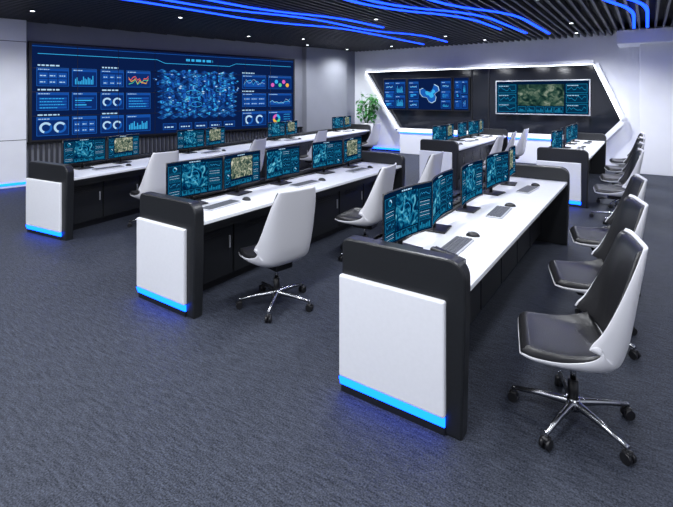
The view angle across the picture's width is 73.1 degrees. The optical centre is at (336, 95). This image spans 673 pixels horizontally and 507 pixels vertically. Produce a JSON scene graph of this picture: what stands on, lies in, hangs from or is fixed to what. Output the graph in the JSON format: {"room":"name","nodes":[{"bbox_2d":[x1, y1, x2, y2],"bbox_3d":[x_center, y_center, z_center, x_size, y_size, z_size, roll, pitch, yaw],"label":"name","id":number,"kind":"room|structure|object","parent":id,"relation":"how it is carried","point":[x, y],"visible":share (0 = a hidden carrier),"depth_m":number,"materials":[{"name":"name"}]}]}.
{"room":"control room","nodes":[
{"label":"control room","id":0,"kind":"room"},
{"bbox_2d":[0,18,354,188],"bbox_3d":[-5.904,0.070,10.180,17.578,3.760,0.120,0,0,-42],"label":"wall","id":1,"kind":"structure","parent":0,"point":[39,32],"depth_m":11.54,"materials":[{"name":"grey paint"}]},
{"bbox_2d":[28,41,294,142],"bbox_3d":[-3.896,-0.085,11.833,6.920,2.130,0.132,0,0,-42],"label":"wall display","id":2,"kind":"object","parent":1,"relation":"attached to","point":[76,91],"visible":0.99,"depth_m":11.07,"materials":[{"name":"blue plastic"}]},
{"bbox_2d":[26,127,302,163],"bbox_3d":[-3.798,1.385,11.948,7.300,0.830,0.092,0,0,-42],"label":"trim","id":3,"kind":"structure","parent":1,"relation":"attached to","point":[236,135],"depth_m":11.29,"materials":[{"name":"grey metal"}]},
{"bbox_2d":[0,150,672,506],"bbox_3d":[-0.901,1.900,6.738,16.101,0.100,17.100,0,0,34],"label":"floor","id":4,"kind":"structure","parent":0,"point":[111,396],"depth_m":2.80,"materials":[{"name":"carpet"}]},
{"bbox_2d":[127,151,178,226],"bbox_3d":[-2.617,1.314,6.560,0.683,1.071,0.667,0,0,38],"label":"office chair","id":5,"kind":"object","parent":4,"relation":"on","point":[154,179],"visible":0.48,"depth_m":6.28,"materials":[{"name":"grey plastic"}]},
{"bbox_2d":[26,124,370,240],"bbox_3d":[-1.563,1.370,10.224,0.884,0.960,9.660,0,0,28],"label":"desk","id":6,"kind":"object","parent":4,"relation":"on","point":[61,199],"visible":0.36,"depth_m":6.45,"materials":[{"name":"grey laminate"}]},
{"bbox_2d":[62,137,105,169],"bbox_3d":[-3.697,0.838,6.638,0.170,0.440,0.619,0,0,34],"label":"computer monitor","id":7,"kind":"object","parent":6,"relation":"on","point":[74,151],"visible":1,"depth_m":6.63,"materials":[{"name":"black plastic"}]},
{"bbox_2d":[92,165,124,170],"bbox_3d":[-3.331,1.050,6.633,0.140,0.019,0.420,0,0,35],"label":"keyboard","id":8,"kind":"object","parent":6,"relation":"on","point":[117,166],"visible":1,"depth_m":6.61,"materials":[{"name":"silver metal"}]},
{"bbox_2d":[108,134,138,163],"bbox_3d":[-3.397,0.838,7.199,0.170,0.440,0.619,0,0,22],"label":"computer monitor","id":9,"kind":"object","parent":6,"relation":"on","point":[119,146],"visible":1,"depth_m":7.20,"materials":[{"name":"black plastic"}]},
{"bbox_2d":[177,128,203,153],"bbox_3d":[-2.731,0.838,8.446,0.170,0.440,0.619,0,0,34],"label":"computer monitor","id":10,"kind":"object","parent":6,"relation":"on","point":[188,138],"visible":1,"depth_m":8.44,"materials":[{"name":"blue glass"}]},
{"bbox_2d":[201,150,220,153],"bbox_3d":[-2.342,1.050,8.486,0.140,0.019,0.420,0,0,25],"label":"keyboard","id":11,"kind":"object","parent":6,"relation":"on","point":[215,151],"visible":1,"depth_m":8.41,"materials":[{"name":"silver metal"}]},
{"bbox_2d":[205,126,224,149],"bbox_3d":[-2.431,0.838,9.008,0.170,0.440,0.619,0,0,22],"label":"computer monitor","id":12,"kind":"object","parent":6,"relation":"on","point":[213,135],"visible":1,"depth_m":9.00,"materials":[{"name":"teal glass"}]},
{"bbox_2d":[268,121,284,140],"bbox_3d":[-1.460,0.838,10.828,0.170,0.440,0.619,0,0,34],"label":"computer monitor","id":13,"kind":"object","parent":6,"relation":"on","point":[275,129],"visible":1,"depth_m":10.84,"materials":[{"name":"teal glass"}]},
{"bbox_2d":[286,120,296,138],"bbox_3d":[-1.160,0.838,11.389,0.170,0.440,0.619,0,0,22],"label":"computer monitor","id":14,"kind":"object","parent":6,"relation":"on","point":[291,126],"visible":1,"depth_m":11.42,"materials":[{"name":"black plastic"}]},
{"bbox_2d":[332,116,343,131],"bbox_3d":[0.010,0.838,13.580,0.170,0.440,0.619,0,0,34],"label":"computer monitor","id":15,"kind":"object","parent":6,"relation":"on","point":[337,122],"visible":1,"depth_m":13.58,"materials":[{"name":"black plastic"}]},
{"bbox_2d":[344,116,350,129],"bbox_3d":[0.305,0.838,14.133,0.170,0.440,0.619,0,0,22],"label":"computer monitor","id":16,"kind":"object","parent":6,"relation":"on","point":[347,119],"visible":1,"depth_m":14.18,"materials":[{"name":"black plastic"}]},
{"bbox_2d":[248,138,265,171],"bbox_3d":[-1.649,1.312,8.371,0.688,1.076,0.654,0,0,17],"label":"office chair","id":17,"kind":"object","parent":4,"relation":"on","point":[260,144],"visible":0.22,"depth_m":8.24,"materials":[{"name":"grey plastic"}]},
{"bbox_2d":[136,151,404,318],"bbox_3d":[-0.380,1.370,5.599,0.794,0.960,4.010,0,0,34],"label":"desk","id":18,"kind":"object","parent":4,"relation":"on","point":[185,250],"visible":0.63,"depth_m":4.28,"materials":[{"name":"grey laminate"}]},
{"bbox_2d":[166,156,222,204],"bbox_3d":[-1.393,0.838,4.434,0.170,0.440,0.619,0,0,41],"label":"computer monitor","id":19,"kind":"object","parent":18,"relation":"on","point":[187,178],"visible":0.91,"depth_m":4.43,"materials":[{"name":"teal glass"}]},
{"bbox_2d":[203,199,240,210],"bbox_3d":[-1.113,1.050,4.374,0.140,0.019,0.420,0,0,30],"label":"keyboard","id":20,"kind":"object","parent":18,"relation":"on","point":[226,203],"visible":0.96,"depth_m":4.34,"materials":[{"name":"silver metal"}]},
{"bbox_2d":[223,150,259,195],"bbox_3d":[-1.051,0.838,4.935,0.170,0.440,0.619,0,0,27],"label":"computer monitor","id":21,"kind":"object","parent":18,"relation":"on","point":[239,169],"visible":1,"depth_m":4.92,"materials":[{"name":"glass"}]},
{"bbox_2d":[265,145,299,185],"bbox_3d":[-0.671,0.838,5.489,0.170,0.440,0.619,0,0,34],"label":"computer monitor","id":22,"kind":"object","parent":18,"relation":"on","point":[281,161],"visible":1,"depth_m":5.49,"materials":[{"name":"blue glass"}]},
{"bbox_2d":[289,180,319,187],"bbox_3d":[-0.379,1.050,5.447,0.140,0.019,0.420,0,0,36],"label":"keyboard","id":23,"kind":"object","parent":18,"relation":"on","point":[309,182],"visible":1,"depth_m":5.40,"materials":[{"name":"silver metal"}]},
{"bbox_2d":[312,139,342,173],"bbox_3d":[-0.150,0.838,6.250,0.170,0.440,0.619,0,0,41],"label":"computer monitor","id":24,"kind":"object","parent":18,"relation":"on","point":[324,153],"visible":1,"depth_m":6.25,"materials":[{"name":"black plastic"}]},
{"bbox_2d":[343,136,361,167],"bbox_3d":[0.209,0.838,6.775,0.170,0.440,0.619,0,0,27],"label":"computer monitor","id":25,"kind":"object","parent":18,"relation":"on","point":[353,145],"visible":1,"depth_m":6.80,"materials":[{"name":"black plastic"}]},
{"bbox_2d":[345,167,369,172],"bbox_3d":[0.299,1.050,6.437,0.140,0.019,0.420,0,0,37],"label":"keyboard","id":26,"kind":"object","parent":18,"relation":"on","point":[361,168],"visible":1,"depth_m":6.38,"materials":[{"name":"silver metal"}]},
{"bbox_2d":[236,186,315,322],"bbox_3d":[-0.524,1.314,4.058,0.667,1.071,0.683,0,0,-44],"label":"office chair","id":27,"kind":"object","parent":4,"relation":"on","point":[285,238],"visible":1,"depth_m":3.82,"materials":[{"name":"grey plastic"}]},
{"bbox_2d":[300,130,326,166],"bbox_3d":[-0.572,1.314,10.398,0.683,1.071,0.667,0,0,28],"label":"office chair","id":28,"kind":"object","parent":4,"relation":"on","point":[320,136],"visible":0.38,"depth_m":10.14,"materials":[{"name":"grey plastic"}]},
{"bbox_2d":[335,163,396,261],"bbox_3d":[0.333,1.314,5.286,0.683,1.071,0.667,0,0,28],"label":"office chair","id":29,"kind":"object","parent":4,"relation":"on","point":[367,217],"visible":0.8,"depth_m":5.01,"materials":[{"name":"grey plastic"}]},
{"bbox_2d":[355,94,380,149],"bbox_3d":[1.045,0.853,15.124,0.843,1.994,0.788,0,0,-5],"label":"potted plant","id":30,"kind":"object","parent":4,"relation":"on","point":[373,103],"visible":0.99,"depth_m":15.08,"materials":[{"name":"green plant"}]},
{"bbox_2d":[362,123,380,150],"bbox_3d":[0.935,1.314,13.221,0.683,1.071,0.667,0,0,28],"label":"office chair","id":31,"kind":"object","parent":4,"relation":"on","point":[373,139],"visible":0.77,"depth_m":12.96,"materials":[{"name":"grey"}]},
{"bbox_2d":[418,151,443,182],"bbox_3d":[1.143,1.314,6.429,0.683,1.071,0.667,0,0,34],"label":"office chair","id":32,"kind":"object","parent":4,"relation":"on","point":[432,168],"visible":0.25,"depth_m":6.11,"materials":[{"name":"grey plastic"}]},
{"bbox_2d":[339,163,569,440],"bbox_3d":[1.473,1.370,4.270,0.794,0.960,4.010,0,0,34],"label":"desk","id":33,"kind":"object","parent":4,"relation":"on","point":[406,313],"visible":0.87,"depth_m":2.69,"materials":[{"name":"grey laminate"}]},
{"bbox_2d":[382,181,432,248],"bbox_3d":[0.465,0.838,3.113,0.170,0.440,0.619,0,0,41],"label":"computer monitor","id":34,"kind":"object","parent":33,"relation":"on","point":[407,211],"visible":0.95,"depth_m":3.11,"materials":[{"name":"black plastic"}]},
{"bbox_2d":[428,169,452,233],"bbox_3d":[0.808,0.838,3.614,0.170,0.440,0.619,0,0,28],"label":"computer monitor","id":35,"kind":"object","parent":33,"relation":"on","point":[442,182],"visible":0.94,"depth_m":3.64,"materials":[{"name":"black plastic"}]},
{"bbox_2d":[430,246,465,262],"bbox_3d":[0.693,1.004,2.870,0.200,0.110,0.170,0,0,34],"label":"desk telephone","id":36,"kind":"object","parent":33,"relation":"on","point":[436,248],"visible":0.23,"depth_m":2.83,"materials":[{"name":"black plastic"}]},
{"bbox_2d":[441,236,473,254],"bbox_3d":[0.836,1.050,3.185,0.140,0.019,0.420,0,0,34],"label":"keyboard","id":37,"kind":"object","parent":33,"relation":"on","point":[456,245],"visible":0.84,"depth_m":3.18,"materials":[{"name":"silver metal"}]},
{"bbox_2d":[456,159,482,212],"bbox_3d":[1.227,0.838,4.226,0.170,0.440,0.619,0,0,34],"label":"computer monitor","id":38,"kind":"object","parent":33,"relation":"on","point":[471,174],"visible":1,"depth_m":4.23,"materials":[{"name":"black plastic"}]},
{"bbox_2d":[466,231,479,236],"bbox_3d":[1.033,1.043,3.438,0.104,0.033,0.062,0,0,22],"label":"computer mouse","id":39,"kind":"object","parent":33,"relation":"on","point":[470,234],"visible":1,"depth_m":3.42,"materials":[{"name":"black plastic"}]},
{"bbox_2d":[483,151,508,195],"bbox_3d":[1.714,0.838,4.937,0.170,0.440,0.619,0,0,41],"label":"computer monitor","id":40,"kind":"object","parent":33,"relation":"on","point":[496,164],"visible":1,"depth_m":4.94,"materials":[{"name":"teal glass"}]},
{"bbox_2d":[485,206,511,218],"bbox_3d":[1.474,1.050,4.117,0.140,0.019,0.420,0,0,32],"label":"keyboard","id":41,"kind":"object","parent":33,"relation":"on","point":[498,212],"visible":1,"depth_m":4.06,"materials":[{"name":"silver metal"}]},
{"bbox_2d":[500,145,516,185],"bbox_3d":[2.074,0.838,5.462,0.170,0.440,0.619,0,0,27],"label":"computer monitor","id":42,"kind":"object","parent":33,"relation":"on","point":[512,150],"visible":0.84,"depth_m":5.54,"materials":[{"name":"glass"}]},
{"bbox_2d":[504,203,515,206],"bbox_3d":[1.671,1.043,4.370,0.104,0.033,0.062,0,0,20],"label":"computer mouse","id":43,"kind":"object","parent":33,"relation":"on","point":[506,204],"visible":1,"depth_m":4.35,"materials":[{"name":"black plastic"}]},
{"bbox_2d":[516,185,539,193],"bbox_3d":[2.152,1.050,5.107,0.140,0.019,0.420,0,0,39],"label":"keyboard","id":44,"kind":"object","parent":33,"relation":"on","point":[527,189],"visible":1,"depth_m":5.05,"materials":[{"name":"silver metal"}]},
{"bbox_2d":[419,128,507,189],"bbox_3d":[3.162,1.370,10.773,0.794,0.960,4.010,0,0,34],"label":"desk","id":45,"kind":"object","parent":4,"relation":"on","point":[455,156],"visible":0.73,"depth_m":9.35,"materials":[{"name":"grey laminate"}]},
{"bbox_2d":[432,125,446,139],"bbox_3d":[2.149,0.838,9.608,0.170,0.440,0.619,0,0,41],"label":"computer monitor","id":46,"kind":"object","parent":45,"relation":"on","point":[439,132],"visible":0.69,"depth_m":9.62,"materials":[{"name":"blue glass"}]},
{"bbox_2d":[447,123,453,139],"bbox_3d":[2.497,0.838,10.117,0.170,0.440,0.619,0,0,27],"label":"computer monitor","id":47,"kind":"object","parent":45,"relation":"on","point":[450,127],"visible":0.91,"depth_m":10.19,"materials":[{"name":"teal glass"}]},
{"bbox_2d":[456,122,466,140],"bbox_3d":[2.945,0.838,10.770,0.170,0.440,0.619,0,0,34],"label":"computer monitor","id":48,"kind":"object","parent":45,"relation":"on","point":[462,126],"visible":1,"depth_m":10.77,"materials":[{"name":"blue glass"}]},
{"bbox_2d":[467,120,478,137],"bbox_3d":[3.426,0.838,11.473,0.170,0.440,0.619,0,0,41],"label":"computer monitor","id":49,"kind":"object","parent":45,"relation":"on","point":[473,126],"visible":1,"depth_m":11.49,"materials":[{"name":"black plastic"}]},
{"bbox_2d":[477,119,483,135],"bbox_3d":[3.785,0.838,11.998,0.170,0.440,0.619,0,0,27],"label":"computer monitor","id":50,"kind":"object","parent":45,"relation":"on","point":[480,120],"visible":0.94,"depth_m":12.03,"materials":[{"name":"black plastic"}]},
{"bbox_2d":[483,135,503,179],"bbox_3d":[2.990,1.314,9.127,0.683,1.071,0.667,0,0,34],"label":"office chair","id":51,"kind":"object","parent":4,"relation":"on","point":[497,146],"visible":0.25,"depth_m":8.81,"materials":[{"name":"grey plastic"}]},
{"bbox_2d":[505,131,516,150],"bbox_3d":[3.610,1.314,10.038,0.683,1.071,0.661,0,0,26],"label":"office chair","id":52,"kind":"object","parent":4,"relation":"on","point":[513,136],"visible":0.23,"depth_m":9.71,"materials":[{"name":"grey"}]},
{"bbox_2d":[516,128,528,158],"bbox_3d":[4.290,1.314,11.025,0.683,1.071,0.667,0,0,34],"label":"office chair","id":53,"kind":"object","parent":4,"relation":"on","point":[521,145],"visible":0.6,"depth_m":10.71,"materials":[{"name":"grey"}]},
{"bbox_2d":[536,133,605,207],"bbox_3d":[4.930,1.370,9.319,0.794,0.960,4.010,0,0,34],"label":"desk","id":54,"kind":"object","parent":4,"relation":"on","point":[579,163],"visible":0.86,"depth_m":7.70,"materials":[{"name":"grey laminate"}]},
{"bbox_2d":[551,130,561,147],"bbox_3d":[3.917,0.838,8.155,0.170,0.440,0.619,0,0,41],"label":"computer monitor","id":55,"kind":"object","parent":54,"relation":"on","point":[556,136],"visible":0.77,"depth_m":8.18,"materials":[{"name":"teal glass"}]},
{"bbox_2d":[562,125,570,147],"bbox_3d":[4.713,0.838,9.317,0.170,0.440,0.619,0,0,34],"label":"computer monitor","id":56,"kind":"object","parent":54,"relation":"on","point":[567,137],"visible":0.98,"depth_m":9.35,"materials":[{"name":"blue glass"}]},
{"bbox_2d":[567,123,577,144],"bbox_3d":[5.194,0.838,10.020,0.170,0.440,0.619,0,0,41],"label":"computer monitor","id":57,"kind":"object","parent":54,"relation":"on","point":[574,127],"visible":0.83,"depth_m":10.09,"materials":[{"name":"blue glass"}]},
{"bbox_2d":[507,228,647,465],"bbox_3d":[1.356,1.312,2.616,0.688,1.076,0.654,0,0,14],"label":"office chair","id":58,"kind":"object","parent":4,"relation":"on","point":[596,339],"visible":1,"depth_m":2.54,"materials":[{"name":"grey leather"}]},
{"bbox_2d":[548,194,647,359],"bbox_3d":[1.977,1.312,3.524,0.688,1.076,0.654,0,0,12],"label":"office chair","id":59,"kind":"object","parent":4,"relation":"on","point":[575,276],"visible":0.45,"depth_m":3.53,"materials":[{"name":"grey leather"}]},
{"bbox_2d":[570,174,647,296],"bbox_3d":[2.645,1.312,4.497,0.688,1.076,0.654,0,0,16],"label":"office chair","id":60,"kind":"object","parent":4,"relation":"on","point":[592,237],"visible":0.38,"depth_m":4.50,"materials":[{"name":"grey leather"}]},
{"bbox_2d":[589,148,643,224],"bbox_3d":[4.152,1.314,6.758,0.683,1.071,0.661,0,0,26],"label":"office chair","id":61,"kind":"object","parent":4,"relation":"on","point":[616,191],"visible":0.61,"depth_m":6.72,"materials":[{"name":"grey"}]},
{"bbox_2d":[596,142,644,207],"bbox_3d":[4.801,1.314,7.707,0.683,1.071,0.661,0,0,26],"label":"office chair","id":62,"kind":"object","parent":4,"relation":"on","point":[611,178],"visible":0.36,"depth_m":7.72,"materials":[{"name":"grey leather"}]},
{"bbox_2d":[604,136,644,173],"bbox_3d":[5.485,1.312,8.697,0.688,1.076,0.654,0,0,16],"label":"office chair","id":63,"kind":"object","parent":4,"relation":"on","point":[617,169],"visible":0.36,"depth_m":8.74,"materials":[{"name":"grey"}]},
{"bbox_2d":[609,132,644,164],"bbox_3d":[6.157,1.314,9.687,0.683,1.071,0.661,0,0,26],"label":"office chair","id":64,"kind":"object","parent":4,"relation":"on","point":[612,160],"visible":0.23,"depth_m":9.60,"materials":[{"name":"grey"}]},
{"bbox_2d":[0,0,672,51],"bbox_3d":[-0.901,-1.680,6.738,16.101,0.260,17.100,0,0,34],"label":"ceiling","id":65,"kind":"structure","parent":0,"point":[553,16],"depth_m":9.26,"materials":[{"name":"black metal"}]},
{"bbox_2d":[125,0,423,44],"bbox_3d":[-1.026,-1.538,9.513,0.493,0.020,10.773,0,0,44],"label":"led light strip","id":66,"kind":"object","parent":65,"relation":"attached to","point":[125,0],"visible":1,"depth_m":9.19,"materials":[{"name":"blue plastic"}]},
{"bbox_2d":[206,0,383,27],"bbox_3d":[-0.921,-1.538,8.275,5.514,0.020,0.300,0,0,-43],"label":"led light strip","id":67,"kind":"object","parent":65,"relation":"attached to","point":[216,1],"visible":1,"depth_m":8.41,"materials":[{"name":"blue plastic"}]},
{"bbox_2d":[163,0,447,41],"bbox_3d":[-0.393,-1.538,9.364,9.986,0.020,0.364,0,0,-44],"label":"led light strip","id":68,"kind":"object","parent":65,"relation":"attached to","point":[163,0],"visible":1,"depth_m":8.72,"materials":[{"name":"blue plastic"}]},
{"bbox_2d":[345,0,501,29],"bbox_3d":[1.296,-1.538,8.097,6.944,0.020,0.448,0,0,-42],"label":"led light strip","id":69,"kind":"object","parent":65,"relation":"attached to","point":[353,1],"visible":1,"depth_m":8.35,"materials":[{"name":"blue plastic"}]},
{"bbox_2d":[365,0,526,33],"bbox_3d":[1.901,-1.538,8.251,7.953,0.020,0.533,0,0,-43],"label":"led light strip","id":70,"kind":"object","parent":65,"relation":"attached to","point":[374,1],"visible":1,"depth_m":8.21,"materials":[{"name":"blue plastic"}]},
{"bbox_2d":[428,0,549,33],"bbox_3d":[2.539,-1.538,8.072,0.446,0.020,8.278,0,0,44],"label":"led light strip","id":71,"kind":"object","parent":65,"relation":"attached to","point":[435,1],"visible":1,"depth_m":8.21,"materials":[{"name":"blue plastic"}]},
{"bbox_2d":[603,0,635,28],"bbox_3d":[4.508,-1.538,7.393,0.284,0.020,7.337,0,0,39],"label":"led light strip","id":72,"kind":"object","parent":65,"relation":"attached to","point":[630,10],"visible":1,"depth_m":8.05,"materials":[{"name":"blue plastic"}]},
{"bbox_2d":[629,0,648,27],"bbox_3d":[4.693,-1.538,7.265,0.298,0.020,7.340,0,0,40],"label":"led light strip","id":73,"kind":"object","parent":65,"relation":"attached to","point":[642,4],"visible":1,"depth_m":7.96,"materials":[{"name":"blue plastic"}]},
{"bbox_2d":[355,25,669,165],"bbox_3d":[5.643,0.070,12.691,12.028,3.760,0.120,0,0,34],"label":"wall","id":74,"kind":"structure","parent":0,"point":[620,66],"depth_m":12.62,"materials":[{"name":"white paint"}]},
{"bbox_2d":[372,147,399,151],"bbox_3d":[1.426,1.800,15.488,1.908,0.100,0.030,0,0,34],"label":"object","id":75,"kind":"structure","parent":74,"relation":"attached to","point":[374,148],"depth_m":15.31,"materials":[{"name":"blue plastic"}]},
{"bbox_2d":[383,78,406,109],"bbox_3d":[1.948,-0.060,15.023,0.860,1.040,0.107,0,0,34],"label":"wall-mounted screen","id":76,"kind":"object","parent":74,"relation":"attached to","point":[395,89],"visible":0.98,"depth_m":14.97,"materials":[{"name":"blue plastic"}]},
{"bbox_2d":[407,77,452,110],"bbox_3d":[2.943,-0.060,14.342,1.510,1.040,0.107,0,0,34],"label":"wall-mounted screen","id":77,"kind":"object","parent":74,"relation":"attached to","point":[436,93],"visible":1,"depth_m":14.28,"materials":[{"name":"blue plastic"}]},
{"bbox_2d":[453,77,469,110],"bbox_3d":[3.792,-0.060,13.760,0.510,1.040,0.107,0,0,34],"label":"wall-mounted screen","id":78,"kind":"object","parent":74,"relation":"attached to","point":[461,85],"visible":1,"depth_m":13.71,"materials":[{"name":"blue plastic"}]},
{"bbox_2d":[363,60,625,163],"bbox_3d":[4.078,0.460,13.469,7.611,2.780,0.365,0,0,34],"label":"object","id":79,"kind":"structure","parent":74,"relation":"attached to","point":[606,117],"depth_m":13.10,"materials":[{"name":"plastic"}]},
{"bbox_2d":[496,79,590,115],"bbox_3d":[5.624,0.040,12.506,2.410,0.960,0.107,0,0,34],"label":"wall-mounted screen","id":80,"kind":"object","parent":74,"relation":"attached to","point":[570,97],"visible":1,"depth_m":12.41,"materials":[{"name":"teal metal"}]},
{"bbox_2d":[617,27,672,175],"bbox_3d":[8.598,0.150,9.990,4.100,3.400,1.000,0,0,34],"label":"wall","id":81,"kind":"structure","parent":74,"relation":"attached to","point":[655,44],"depth_m":10.61,"materials":[{"name":"white paint"}]}
]}

